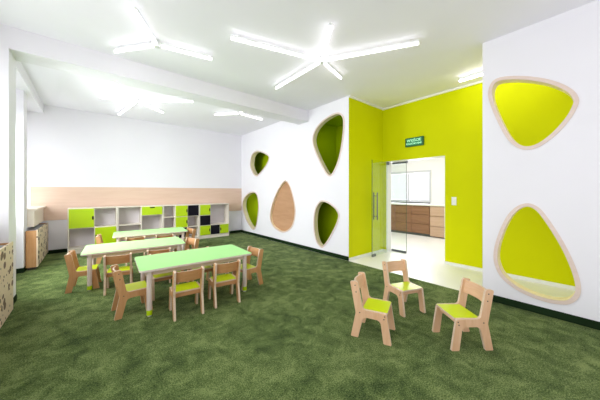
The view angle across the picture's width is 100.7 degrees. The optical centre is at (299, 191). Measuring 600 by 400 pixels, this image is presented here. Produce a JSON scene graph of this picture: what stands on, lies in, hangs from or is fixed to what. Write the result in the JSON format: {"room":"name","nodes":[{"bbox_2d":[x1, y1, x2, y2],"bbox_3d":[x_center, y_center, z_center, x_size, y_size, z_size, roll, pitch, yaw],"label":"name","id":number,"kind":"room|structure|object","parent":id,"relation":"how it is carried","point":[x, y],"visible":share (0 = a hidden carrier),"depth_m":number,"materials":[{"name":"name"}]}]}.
{"room":"children's room","nodes":[
{"label":"children's room","id":0,"kind":"room"},
{"bbox_2d":[16,89,26,268],"bbox_3d":[-5.181,-0.188,4.507,0.275,3.276,0.330,0,0,-40],"label":"wall","id":1,"kind":"structure","parent":0,"point":[21,97],"depth_m":4.45,"materials":[{"name":"white paint"}]},
{"bbox_2d":[16,266,26,273],"bbox_3d":[-5.178,1.407,4.510,0.283,0.085,0.346,0,0,-40],"label":"baseboard","id":2,"kind":"structure","parent":1,"relation":"attached to","point":[20,270],"depth_m":4.45,"materials":[{"name":"green carpet"}]},
{"bbox_2d":[16,61,43,112],"bbox_3d":[-5.035,-1.927,4.403,0.365,0.204,3.251,0,0,-40],"label":"ceiling beam","id":3,"kind":"structure","parent":1,"relation":"attached to","point":[23,82],"depth_m":4.52,"materials":[{"name":"white paint"}]},
{"bbox_2d":[27,105,240,249],"bbox_3d":[-4.283,-0.289,7.258,5.592,3.479,0.150,0,0,-40],"label":"wall","id":4,"kind":"structure","parent":0,"point":[66,147],"depth_m":6.68,"materials":[{"name":"white paint"}]},
{"bbox_2d":[30,186,241,220],"bbox_3d":[-4.105,0.270,7.298,5.205,0.790,0.018,0,0,-40],"label":"wall panel","id":5,"kind":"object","parent":4,"relation":"attached to","point":[56,200],"depth_m":6.71,"materials":[{"name":"brown wood"}]},
{"bbox_2d":[47,230,240,253],"bbox_3d":[-4.125,1.407,7.280,5.262,0.085,0.020,0,0,-40],"label":"baseboard","id":6,"kind":"structure","parent":4,"relation":"attached to","point":[234,231],"depth_m":5.93,"materials":[{"name":"green carpet"}]},
{"bbox_2d":[241,96,348,256],"bbox_3d":[-0.522,-0.289,7.131,0.060,3.479,4.886,0,0,-40],"label":"wall","id":7,"kind":"structure","parent":0,"point":[293,159],"depth_m":6.48,"materials":[{"name":"white paint"}]},
{"bbox_2d":[0,24,307,124],"bbox_3d":[-1.959,-1.893,4.628,5.362,0.273,0.365,0,0,-40],"label":"ceiling beam","id":8,"kind":"structure","parent":7,"relation":"attached to","point":[25,46],"depth_m":3.87,"materials":[{"name":"white paint"}]},
{"bbox_2d":[242,191,258,229],"bbox_3d":[-1.645,0.628,8.510,0.142,1.286,1.139,0,0,-40],"label":"frame","id":9,"kind":"object","parent":7,"relation":"attached to","point":[244,202],"visible":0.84,"depth_m":8.70,"materials":[{"name":"brown wood"}]},
{"bbox_2d":[246,152,268,226],"bbox_3d":[-1.419,-0.040,8.640,0.510,2.900,2.490,0,0,-40],"label":"wall","id":10,"kind":"structure","parent":7,"relation":"attached to","point":[252,201],"depth_m":9.29,"materials":[{"name":"paint"}]},
{"bbox_2d":[250,151,269,175],"bbox_3d":[-1.263,-0.928,8.065,0.152,0.841,1.207,0,0,-40],"label":"frame","id":11,"kind":"object","parent":7,"relation":"attached to","point":[252,159],"visible":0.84,"depth_m":8.38,"materials":[{"name":"brown wood"}]},
{"bbox_2d":[270,180,295,232],"bbox_3d":[-0.483,0.409,7.095,0.097,1.484,1.242,0,0,-40],"label":"wall panel","id":12,"kind":"object","parent":7,"relation":"attached to","point":[283,209],"visible":0.92,"depth_m":7.12,"materials":[{"name":"brown wood"}]},
{"bbox_2d":[313,200,339,247],"bbox_3d":[0.636,0.755,5.784,0.122,1.123,0.837,0,0,-40],"label":"frame","id":13,"kind":"object","parent":7,"relation":"attached to","point":[316,211],"visible":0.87,"depth_m":6.00,"materials":[{"name":"brown wood"}]},
{"bbox_2d":[318,202,337,244],"bbox_3d":[0.735,0.570,6.134,0.580,1.680,1.600,0,0,-40],"label":"cubby","id":14,"kind":"object","parent":7,"relation":"attached to","point":[327,215],"visible":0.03,"depth_m":6.59,"materials":[{"name":"paint"}]},
{"bbox_2d":[312,112,344,176],"bbox_3d":[0.666,-1.054,5.741,0.112,1.405,1.013,0,0,-40],"label":"frame","id":15,"kind":"object","parent":7,"relation":"attached to","point":[314,137],"visible":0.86,"depth_m":5.83,"materials":[{"name":"brown wood"}]},
{"bbox_2d":[316,115,342,173],"bbox_3d":[1.003,-1.030,6.033,0.860,1.480,1.100,0,0,-40],"label":"cubby","id":16,"kind":"object","parent":7,"relation":"attached to","point":[329,137],"depth_m":6.51,"materials":[{"name":"paint"}]},
{"bbox_2d":[241,230,574,289],"bbox_3d":[1.547,1.407,5.625,1.330,0.085,9.816,0,0,-40],"label":"baseboard","id":17,"kind":"structure","parent":7,"relation":"attached to","point":[381,250],"depth_m":5.36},
{"bbox_2d":[0,0,595,135],"bbox_3d":[-0.611,-2.089,3.887,6.870,0.120,9.936,0,0,-40],"label":"ceiling","id":18,"kind":"structure","parent":0,"point":[451,35],"depth_m":3.33,"materials":[{"name":"paint"}]},
{"bbox_2d":[100,82,192,114],"bbox_3d":[-3.572,-1.982,5.680,1.564,0.095,2.262,0,0,-40],"label":"ceiling light","id":19,"kind":"object","parent":18,"relation":"attached to","point":[133,100],"visible":0.87,"depth_m":5.37,"materials":[{"name":"white plastic"}]},
{"bbox_2d":[100,97,133,101],"bbox_3d":[-3.867,-1.955,5.267,0.600,0.023,0.042,0,0,-20],"label":"diffuser","id":20,"kind":"object","parent":19,"relation":"attached to","point":[112,98],"depth_m":5.26,"materials":[{"name":"white plastic"}]},
{"bbox_2d":[112,82,136,100],"bbox_3d":[-3.429,-1.955,4.875,0.042,0.023,0.942,0,0,-12],"label":"diffuser","id":21,"kind":"object","parent":19,"relation":"attached to","point":[120,87],"depth_m":4.86,"materials":[{"name":"white"}]},
{"bbox_2d":[118,102,135,114],"bbox_3d":[-4.080,-1.955,5.862,1.333,0.023,0.042,0,0,41],"label":"diffuser","id":22,"kind":"object","parent":19,"relation":"attached to","point":[132,103],"depth_m":5.83,"materials":[{"name":"white plastic"}]},
{"bbox_2d":[139,102,163,112],"bbox_3d":[-3.454,-1.955,5.791,0.042,0.023,0.707,0,0,11],"label":"diffuser","id":23,"kind":"object","parent":19,"relation":"attached to","point":[142,103],"depth_m":5.76,"materials":[{"name":"white plastic"}]},
{"bbox_2d":[139,101,192,101],"bbox_3d":[-2.902,-1.955,5.390,1.155,0.023,0.042,0,0,0],"label":"diffuser","id":24,"kind":"object","parent":19,"relation":"attached to","point":[139,101],"depth_m":5.37,"materials":[{"name":"white plastic"}]},
{"bbox_2d":[114,6,211,59],"bbox_3d":[-1.805,-1.982,3.402,1.128,0.095,1.140,0,0,-40],"label":"ceiling light","id":25,"kind":"object","parent":18,"relation":"attached to","point":[156,44],"visible":1,"depth_m":3.37,"materials":[{"name":"white plastic"}]},
{"bbox_2d":[114,44,153,52],"bbox_3d":[-2.274,-1.955,3.405,0.635,0.023,0.042,0,0,13],"label":"diffuser","id":26,"kind":"object","parent":25,"relation":"attached to","point":[141,46],"depth_m":3.39,"materials":[{"name":"white plastic"}]},
{"bbox_2d":[132,9,156,43],"bbox_3d":[-1.845,-1.955,2.976,0.042,0.023,0.595,0,0,-11],"label":"diffuser","id":27,"kind":"object","parent":25,"relation":"attached to","point":[135,11],"depth_m":2.92,"materials":[{"name":"white plastic"}]},
{"bbox_2d":[162,45,211,59],"bbox_3d":[-1.583,-1.955,3.511,0.646,0.023,0.042,0,0,-30],"label":"diffuser","id":28,"kind":"object","parent":25,"relation":"attached to","point":[169,47],"depth_m":3.49,"materials":[{"name":"white plastic"}]},
{"bbox_2d":[215,111,261,119],"bbox_3d":[-1.455,-1.982,6.428,1.077,0.095,0.977,0,0,31],"label":"ceiling light","id":29,"kind":"object","parent":18,"relation":"attached to","point":[235,112],"visible":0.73,"depth_m":6.27,"materials":[{"name":"white plastic"}]},
{"bbox_2d":[231,23,418,88],"bbox_3d":[0.452,-1.982,3.631,2.342,0.095,1.625,0,0,15],"label":"ceiling light","id":30,"kind":"object","parent":18,"relation":"attached to","point":[233,37],"visible":1,"depth_m":3.49,"materials":[{"name":"white plastic"}]},
{"bbox_2d":[231,37,318,61],"bbox_3d":[-0.298,-1.955,3.440,1.275,0.023,0.042,0,0,-25],"label":"diffuser","id":31,"kind":"object","parent":30,"relation":"attached to","point":[239,39],"depth_m":3.40,"materials":[{"name":"white plastic"}]},
{"bbox_2d":[275,62,319,88],"bbox_3d":[-0.078,-1.955,4.240,0.042,0.023,1.195,0,0,-39],"label":"diffuser","id":32,"kind":"object","parent":30,"relation":"attached to","point":[313,65],"depth_m":4.16,"materials":[{"name":"white plastic"}]},
{"bbox_2d":[321,26,332,59],"bbox_3d":[0.350,-1.955,3.310,0.042,0.023,0.733,0,0,-3],"label":"diffuser","id":33,"kind":"object","parent":30,"relation":"attached to","point":[330,27],"depth_m":3.24,"materials":[{"name":"white plastic"}]},
{"bbox_2d":[324,62,341,78],"bbox_3d":[0.533,-1.955,4.033,0.042,0.023,0.617,0,0,34],"label":"diffuser","id":34,"kind":"object","parent":30,"relation":"attached to","point":[326,64],"depth_m":4.01,"materials":[{"name":"white plastic"}]},
{"bbox_2d":[325,42,418,61],"bbox_3d":[0.973,-1.955,3.495,1.259,0.023,0.042,0,0,20],"label":"diffuser","id":35,"kind":"object","parent":30,"relation":"attached to","point":[406,44],"depth_m":3.47,"materials":[{"name":"white plastic"}]},
{"bbox_2d":[459,70,482,81],"bbox_3d":[3.207,-1.986,3.950,0.042,0.085,1.200,0,0,-40],"label":"strip light","id":36,"kind":"object","parent":18,"relation":"attached to","point":[478,73],"visible":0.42,"depth_m":4.25,"materials":[{"name":"white plastic"}]},
{"bbox_2d":[0,232,599,399],"bbox_3d":[0.891,1.480,5.193,10.750,0.060,10.000,0,0,-40],"label":"floor","id":37,"kind":"structure","parent":0,"point":[288,336],"depth_m":2.41,"materials":[{"name":"green carpet"}]},
{"bbox_2d":[0,241,12,327],"bbox_3d":[-3.105,1.028,2.311,0.325,0.845,1.635,0,0,-40],"label":"radiator cover","id":38,"kind":"object","parent":37,"relation":"on","point":[6,249],"visible":1,"depth_m":2.79,"materials":[{"name":"brown wood"}]},
{"bbox_2d":[0,46,15,296],"bbox_3d":[-3.837,-0.153,3.034,0.435,3.207,0.385,0,0,-40],"label":"wall pier","id":39,"kind":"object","parent":37,"relation":"on","point":[7,60],"visible":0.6,"depth_m":3.03,"materials":[{"name":"white paint"}]},
{"bbox_2d":[13,294,16,304],"bbox_3d":[-3.834,1.407,3.037,0.443,0.085,0.401,0,0,-40],"label":"baseboard","id":40,"kind":"structure","parent":39,"relation":"attached to","point":[15,296],"depth_m":3.24,"materials":[{"name":"green carpet"}]},
{"bbox_2d":[26,223,47,269],"bbox_3d":[-5.440,1.080,5.166,0.157,0.740,1.470,0,0,-40],"label":"radiator cover","id":41,"kind":"object","parent":37,"relation":"on","point":[37,236],"visible":0.98,"depth_m":4.65,"materials":[{"name":"brown wood"}]},
{"bbox_2d":[28,224,43,230],"bbox_3d":[-5.450,0.745,5.157,0.132,0.030,1.430,0,0,-40],"label":"grille","id":42,"kind":"object","parent":41,"relation":"attached to","point":[40,227],"depth_m":5.05,"materials":[{"name":"grey metal"}]},
{"bbox_2d":[64,250,101,293],"bbox_3d":[-3.282,1.171,3.780,0.393,0.557,0.328,0,0,-34],"label":"child chair","id":43,"kind":"object","parent":37,"relation":"on","point":[75,270],"visible":0.95,"depth_m":3.67,"materials":[{"name":"brown wood"}]},
{"bbox_2d":[67,206,116,253],"bbox_3d":[-5.112,0.915,6.156,0.926,1.070,0.377,0,0,-40],"label":"cupboard","id":44,"kind":"object","parent":37,"relation":"on","point":[84,224],"visible":0.71,"depth_m":6.10,"materials":[{"name":"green laminate"}]},
{"bbox_2d":[95,234,116,263],"bbox_3d":[-4.038,1.171,5.229,0.393,0.557,0.328,0,0,-35],"label":"child chair","id":45,"kind":"object","parent":37,"relation":"on","point":[99,240],"visible":0.37,"depth_m":5.02,"materials":[{"name":"brown wood"}]},
{"bbox_2d":[103,252,132,295],"bbox_3d":[-2.696,1.171,3.707,0.328,0.557,0.393,0,0,-31],"label":"child chair","id":46,"kind":"object","parent":37,"relation":"on","point":[120,259],"visible":0.86,"depth_m":3.58,"materials":[{"name":"brown wood"}]},
{"bbox_2d":[110,264,152,320],"bbox_3d":[-2.059,1.171,3.045,0.393,0.557,0.331,0,0,-42],"label":"child chair","id":47,"kind":"object","parent":37,"relation":"on","point":[123,292],"visible":0.88,"depth_m":2.92,"materials":[{"name":"brown wood"}]},
{"bbox_2d":[81,237,184,290],"bbox_3d":[-2.811,1.175,4.287,1.400,0.550,0.790,0,0,-36],"label":"table","id":48,"kind":"object","parent":37,"relation":"on","point":[92,252],"visible":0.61,"depth_m":4.10,"materials":[{"name":"green laminate"}]},
{"bbox_2d":[126,236,144,265],"bbox_3d":[-3.365,1.171,5.085,0.328,0.557,0.393,0,0,-34],"label":"child chair","id":49,"kind":"object","parent":37,"relation":"on","point":[138,238],"visible":0.23,"depth_m":4.94,"materials":[{"name":"brown wood"}]},
{"bbox_2d":[117,205,162,241],"bbox_3d":[-4.358,0.915,6.790,1.035,1.070,0.377,0,0,-40],"label":"cupboard","id":50,"kind":"object","parent":37,"relation":"on","point":[144,217],"visible":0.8,"depth_m":6.82,"materials":[{"name":"beige laminate"}]},
{"bbox_2d":[113,227,187,255],"bbox_3d":[-3.387,1.175,5.671,1.400,0.550,0.790,0,0,-35],"label":"table","id":51,"kind":"object","parent":37,"relation":"on","point":[148,233],"visible":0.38,"depth_m":5.52,"materials":[{"name":"green wood"}]},
{"bbox_2d":[147,247,170,282],"bbox_3d":[-2.298,1.171,4.042,0.328,0.557,0.393,0,0,-31],"label":"child chair","id":52,"kind":"object","parent":37,"relation":"on","point":[169,249],"visible":0.23,"depth_m":3.89,"materials":[{"name":"brown wood"}]},
{"bbox_2d":[149,251,178,300],"bbox_3d":[-1.946,1.171,3.555,0.328,0.557,0.393,0,0,-38],"label":"child chair","id":53,"kind":"object","parent":37,"relation":"on","point":[164,276],"visible":0.34,"depth_m":3.42,"materials":[{"name":"brown wood"}]},
{"bbox_2d":[156,234,173,238],"bbox_3d":[-2.918,1.171,5.330,0.328,0.557,0.393,0,0,-34],"label":"child chair","id":54,"kind":"object","parent":37,"relation":"on","point":[172,235],"visible":0.2,"depth_m":5.18,"materials":[{"name":"brown wood"}]},
{"bbox_2d":[163,204,198,238],"bbox_3d":[-3.581,0.915,7.444,0.985,1.070,0.377,0,0,-40],"label":"cupboard","id":55,"kind":"object","parent":37,"relation":"on","point":[177,215],"visible":0.77,"depth_m":7.38,"materials":[{"name":"beige laminate"}]},
{"bbox_2d":[174,227,195,251],"bbox_3d":[-2.793,1.171,6.041,0.328,0.557,0.393,0,0,40],"label":"child chair","id":56,"kind":"object","parent":37,"relation":"on","point":[192,231],"visible":0.31,"depth_m":6.05,"materials":[{"name":"brown wood"}]},
{"bbox_2d":[169,266,203,321],"bbox_3d":[-1.382,1.171,3.022,0.328,0.557,0.393,0,0,-35],"label":"child chair","id":57,"kind":"object","parent":37,"relation":"on","point":[189,288],"visible":1,"depth_m":2.95,"materials":[{"name":"brown wood"}]},
{"bbox_2d":[181,237,198,271],"bbox_3d":[-2.189,1.171,4.733,0.328,0.557,0.393,0,0,34],"label":"child chair","id":58,"kind":"object","parent":37,"relation":"on","point":[189,241],"visible":0.23,"depth_m":4.88,"materials":[{"name":"brown wood"}]},
{"bbox_2d":[134,244,251,316],"bbox_3d":[-1.494,1.175,3.546,1.400,0.550,0.790,0,0,-37],"label":"table","id":59,"kind":"object","parent":37,"relation":"on","point":[148,265],"visible":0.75,"depth_m":3.36,"materials":[{"name":"green laminate"}]},
{"bbox_2d":[186,246,213,282],"bbox_3d":[-1.546,1.171,3.872,0.328,0.557,0.393,0,0,-37],"label":"child chair","id":60,"kind":"object","parent":37,"relation":"on","point":[208,268],"visible":0.31,"depth_m":3.85,"materials":[{"name":"brown wood"}]},
{"bbox_2d":[199,203,228,238],"bbox_3d":[-2.833,0.915,8.073,0.960,1.070,0.377,0,0,-40],"label":"cupboard","id":61,"kind":"object","parent":37,"relation":"on","point":[213,217],"visible":0.98,"depth_m":8.01,"materials":[{"name":"beige laminate"}]},
{"bbox_2d":[208,259,240,308],"bbox_3d":[-1.020,1.171,3.333,0.328,0.557,0.393,0,0,-33],"label":"child chair","id":62,"kind":"object","parent":37,"relation":"on","point":[215,281],"visible":1,"depth_m":3.26,"materials":[{"name":"brown wood"}]},
{"bbox_2d":[232,246,262,290],"bbox_3d":[-0.830,1.171,3.903,0.328,0.557,0.393,0,0,44],"label":"child chair","id":63,"kind":"object","parent":37,"relation":"on","point":[257,252],"visible":0.62,"depth_m":3.89,"materials":[{"name":"brown wood"}]},
{"bbox_2d":[350,272,394,345],"bbox_3d":[0.758,1.171,2.569,0.393,0.557,0.331,0,0,27],"label":"child chair","id":64,"kind":"object","parent":37,"relation":"on","point":[380,310],"visible":1,"depth_m":2.49,"materials":[{"name":"brown wood"}]},
{"bbox_2d":[382,259,425,316],"bbox_3d":[1.288,1.171,3.107,0.331,0.557,0.393,0,0,-20],"label":"child chair","id":65,"kind":"object","parent":37,"relation":"on","point":[402,289],"visible":0.92,"depth_m":3.12,"materials":[{"name":"brown wood"}]},
{"bbox_2d":[391,204,430,236],"bbox_3d":[3.593,0.950,9.055,0.490,1.000,2.370,0,0,-40],"label":"drawer cabinet","id":66,"kind":"object","parent":37,"relation":"on","point":[418,217],"depth_m":8.44,"materials":[{"name":"brown wood"}]},
{"bbox_2d":[391,202,443,206],"bbox_3d":[3.861,0.422,8.725,0.536,0.055,3.220,0,0,-40],"label":"countertop","id":67,"kind":"structure","parent":66,"relation":"on","point":[418,204],"depth_m":8.23,"materials":[{"name":"white plastic"}]},
{"bbox_2d":[391,201,429,203],"bbox_3d":[3.806,0.372,8.927,0.080,0.045,1.640,0,0,-40],"label":"rail","id":68,"kind":"object","parent":67,"relation":"on","point":[391,201],"visible":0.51,"depth_m":8.75,"materials":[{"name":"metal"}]},
{"bbox_2d":[430,206,443,237],"bbox_3d":[4.622,0.935,7.824,0.500,0.970,0.820,0,0,-40],"label":"drawer pedestal","id":69,"kind":"object","parent":37,"relation":"on","point":[436,212],"visible":0.46,"depth_m":7.82,"materials":[{"name":"brown wood"}]},
{"bbox_2d":[432,277,493,350],"bbox_3d":[1.574,1.171,2.433,0.393,0.557,0.331,0,0,-2],"label":"child chair","id":70,"kind":"object","parent":37,"relation":"on","point":[463,318],"visible":1,"depth_m":2.29,"materials":[{"name":"brown wood"}]},
{"bbox_2d":[349,98,382,257],"bbox_3d":[1.586,-0.289,5.752,1.507,3.478,0.060,0,0,-40],"label":"wall","id":71,"kind":"structure","parent":0,"point":[365,121],"depth_m":5.60,"materials":[{"name":"paint"}]},
{"bbox_2d":[391,158,443,203],"bbox_3d":[4.407,-0.150,8.609,0.150,3.200,6.500,0,0,-40],"label":"wall","id":72,"kind":"structure","parent":0,"point":[436,165],"depth_m":8.38,"materials":[{"name":"white paint"}]},
{"bbox_2d":[391,170,430,201],"bbox_3d":[3.826,-0.200,9.222,0.070,1.100,2.015,0,0,-40],"label":"window","id":73,"kind":"structure","parent":72,"relation":"in","point":[421,171],"depth_m":8.97,"materials":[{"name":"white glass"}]},
{"bbox_2d":[383,82,574,285],"bbox_3d":[3.699,-0.289,4.256,0.200,3.479,4.950,0,0,-40],"label":"wall","id":74,"kind":"structure","parent":0,"point":[450,124],"depth_m":4.64,"materials":[{"name":"paint"}]},
{"bbox_2d":[371,162,388,256],"bbox_3d":[1.870,0.365,5.763,0.701,2.170,0.118,0,0,-40],"label":"door","id":75,"kind":"structure","parent":74,"relation":"in","point":[372,255],"depth_m":5.58,"materials":[{"name":"metal"}]},
{"bbox_2d":[391,161,407,252],"bbox_3d":[2.396,0.365,5.990,0.036,2.170,0.400,0,0,-40],"label":"glass sidelight","id":76,"kind":"object","parent":74,"relation":"attached to","point":[404,162],"visible":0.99,"depth_m":5.85,"materials":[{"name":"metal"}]},
{"bbox_2d":[405,136,423,146],"bbox_3d":[2.513,-1.103,5.463,0.060,0.195,0.400,0,0,-40],"label":"exit sign","id":77,"kind":"object","parent":74,"relation":"attached to","point":[415,141],"visible":1,"depth_m":5.43,"materials":[{"name":"green plastic"}]},
{"bbox_2d":[386,156,444,263],"bbox_3d":[2.585,0.356,5.585,0.200,2.188,1.313,0,0,-40],"label":"trim","id":78,"kind":"structure","parent":74,"relation":"attached to","point":[388,167],"depth_m":6.04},
{"bbox_2d":[349,80,482,109],"bbox_3d":[3.122,-2.011,3.771,1.306,0.035,4.950,0,0,-40],"label":"trim","id":79,"kind":"structure","parent":74,"relation":"attached to","point":[481,81],"depth_m":5.30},
{"bbox_2d":[452,197,455,204],"bbox_3d":[3.026,0.180,4.886,0.018,0.160,0.084,0,0,-40],"label":"light switch","id":80,"kind":"object","parent":74,"relation":"attached to","point":[453,198],"visible":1,"depth_m":4.88,"materials":[{"name":"white plastic"}]},
{"bbox_2d":[483,0,599,321],"bbox_3d":[3.375,-0.289,2.444,0.120,3.479,2.593,0,0,-40],"label":"wall","id":81,"kind":"structure","parent":0,"point":[561,176],"depth_m":2.86,"materials":[{"name":"white paint"}]},
{"bbox_2d":[488,76,578,149],"bbox_3d":[2.843,-1.005,3.075,0.142,0.980,0.815,0,0,-40],"label":"frame","id":82,"kind":"object","parent":81,"relation":"attached to","point":[506,79],"visible":1,"depth_m":3.05,"materials":[{"name":"brown wood"}]},
{"bbox_2d":[493,203,580,304],"bbox_3d":[2.866,0.715,3.047,0.142,1.154,0.771,0,0,-40],"label":"frame","id":83,"kind":"object","parent":81,"relation":"attached to","point":[496,255],"visible":1,"depth_m":3.00,"materials":[{"name":"brown wood"}]},
{"bbox_2d":[492,295,599,329],"bbox_3d":[3.320,1.407,2.400,0.022,0.085,2.597,0,0,-40],"label":"baseboard","id":84,"kind":"structure","parent":81,"relation":"attached to","point":[574,319],"depth_m":2.89,"materials":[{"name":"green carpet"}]},
{"bbox_3d":[-3.009,-0.289,1.805,0.320,3.479,9.836,0,0,-40],"label":"wall","id":85,"kind":"structure","parent":0,"visible":0},
{"bbox_2d":[27,208,43,226],"bbox_3d":[-5.566,0.515,5.233,0.109,0.310,1.256,0,0,-40],"label":"box","id":86,"kind":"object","parent":85,"relation":"attached to","point":[34,218],"depth_m":4.82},
{"bbox_2d":[27,206,45,210],"bbox_3d":[-5.688,0.343,5.129,0.500,0.035,1.263,0,0,-40],"label":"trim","id":87,"kind":"structure","parent":85,"relation":"attached to","point":[29,208],"depth_m":5.19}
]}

